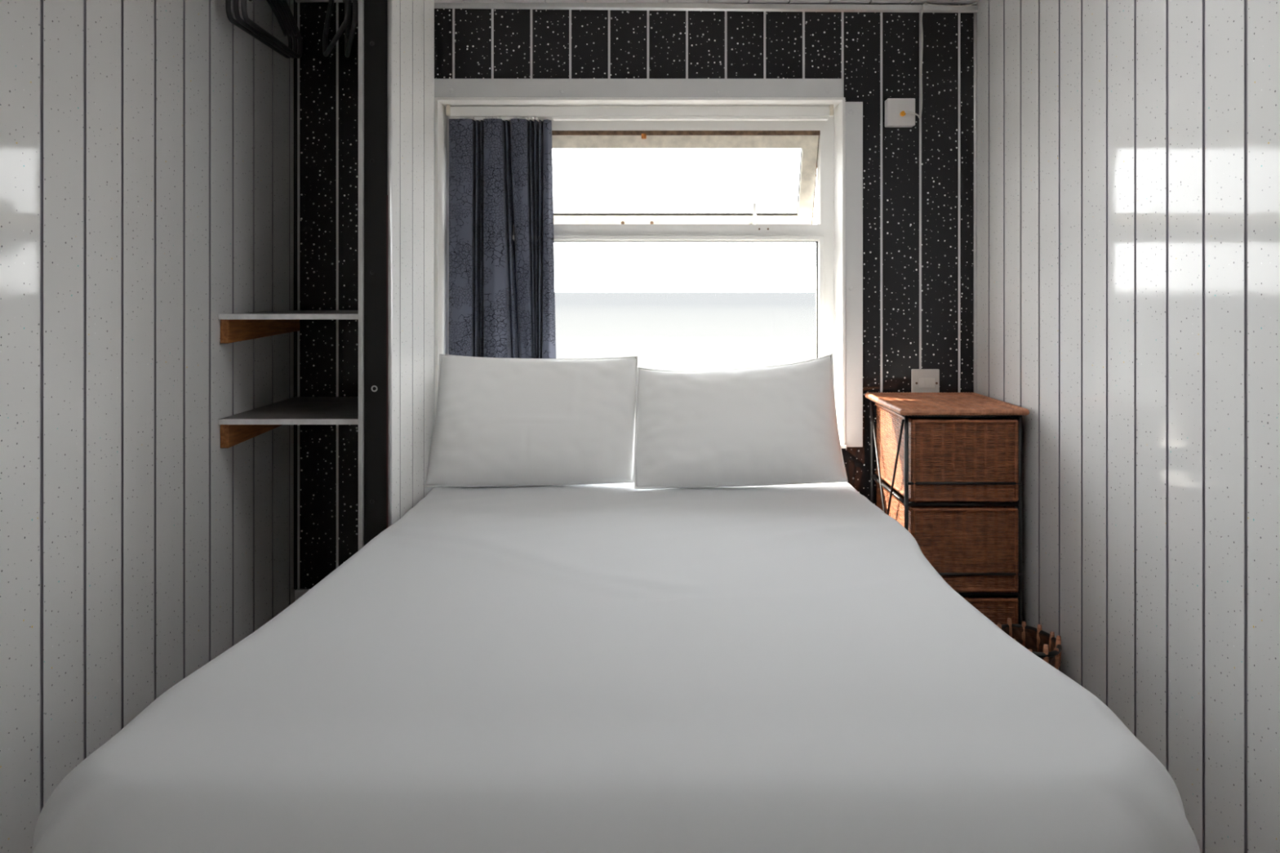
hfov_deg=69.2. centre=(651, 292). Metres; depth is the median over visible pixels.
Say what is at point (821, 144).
window
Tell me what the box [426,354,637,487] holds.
pillow
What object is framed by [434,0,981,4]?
ceiling
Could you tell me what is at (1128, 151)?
wall
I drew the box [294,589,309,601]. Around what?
trim
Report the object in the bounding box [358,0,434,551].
wall partition
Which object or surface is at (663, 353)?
ground
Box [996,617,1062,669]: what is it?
wicker basket
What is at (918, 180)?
wall
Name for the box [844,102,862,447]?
trim
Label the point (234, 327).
wall shelf
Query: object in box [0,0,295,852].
wall
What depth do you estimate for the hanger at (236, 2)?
2.44 m
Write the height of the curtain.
0.983 m
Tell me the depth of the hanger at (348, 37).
2.40 m
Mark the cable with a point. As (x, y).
(974, 2)
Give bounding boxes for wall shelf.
[218,310,358,343]
[218,396,358,448]
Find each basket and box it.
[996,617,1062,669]
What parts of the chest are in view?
post, post, rail, rail, drawer, drawer, rod, rod, drawer, rail, post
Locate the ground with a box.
[555,337,815,371]
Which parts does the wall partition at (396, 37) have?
edge trim, edge trim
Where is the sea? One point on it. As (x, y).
(577, 314)
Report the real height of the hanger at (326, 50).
0.227 m
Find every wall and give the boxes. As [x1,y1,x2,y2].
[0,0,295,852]
[295,2,358,589]
[434,4,976,506]
[976,0,1279,852]
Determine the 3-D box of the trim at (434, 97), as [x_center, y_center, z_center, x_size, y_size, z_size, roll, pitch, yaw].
[-0.674,-0.061,2.871,0.012,1.079,0.018,0,0,0]
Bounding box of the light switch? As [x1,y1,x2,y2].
[911,368,939,392]
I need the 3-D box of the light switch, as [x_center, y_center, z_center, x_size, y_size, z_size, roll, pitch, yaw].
[0.847,0.281,2.873,0.086,0.086,0.014,0,0,0]
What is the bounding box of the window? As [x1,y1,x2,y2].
[435,97,846,448]
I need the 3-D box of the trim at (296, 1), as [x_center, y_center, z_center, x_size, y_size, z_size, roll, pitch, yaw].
[-0.865,-0.868,2.694,0.342,0.051,0.012,0,0,0]
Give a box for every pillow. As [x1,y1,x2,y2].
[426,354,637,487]
[634,353,848,488]
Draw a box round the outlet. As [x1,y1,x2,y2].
[884,97,915,127]
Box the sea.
[555,292,815,337]
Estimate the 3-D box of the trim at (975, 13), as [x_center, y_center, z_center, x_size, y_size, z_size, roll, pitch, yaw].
[1.002,0.129,2.876,0.010,2.003,0.008,0,0,0]
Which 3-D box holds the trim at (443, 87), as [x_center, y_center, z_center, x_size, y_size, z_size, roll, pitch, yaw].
[-0.043,-0.630,2.870,1.263,0.058,0.020,0,0,0]
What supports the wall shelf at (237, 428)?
attached to the wall at (147, 146)
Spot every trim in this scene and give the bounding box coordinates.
[293,0,296,589]
[294,0,358,2]
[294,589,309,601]
[434,0,978,13]
[434,78,842,97]
[434,97,435,419]
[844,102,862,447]
[973,12,977,393]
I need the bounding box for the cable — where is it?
[904,1,976,118]
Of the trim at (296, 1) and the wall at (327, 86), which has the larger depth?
the wall at (327, 86)
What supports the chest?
on the floor
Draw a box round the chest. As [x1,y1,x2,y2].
[864,392,1029,625]
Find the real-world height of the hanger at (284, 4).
0.227 m
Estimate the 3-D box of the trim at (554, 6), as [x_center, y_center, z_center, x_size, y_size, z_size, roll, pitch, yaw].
[0.161,-0.882,2.871,1.692,0.034,0.018,0,0,0]
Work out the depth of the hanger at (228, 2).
2.44 m
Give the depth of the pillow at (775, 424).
2.54 m
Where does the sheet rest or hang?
on the bed
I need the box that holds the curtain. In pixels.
[448,118,555,358]
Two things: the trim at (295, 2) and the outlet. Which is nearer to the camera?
the trim at (295, 2)
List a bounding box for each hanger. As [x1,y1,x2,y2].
[225,0,293,58]
[233,0,297,58]
[240,0,302,58]
[322,0,349,56]
[344,0,357,57]
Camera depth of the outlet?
2.84 m
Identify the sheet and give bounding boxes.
[31,481,1199,852]
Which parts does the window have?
curtain rail, vent sash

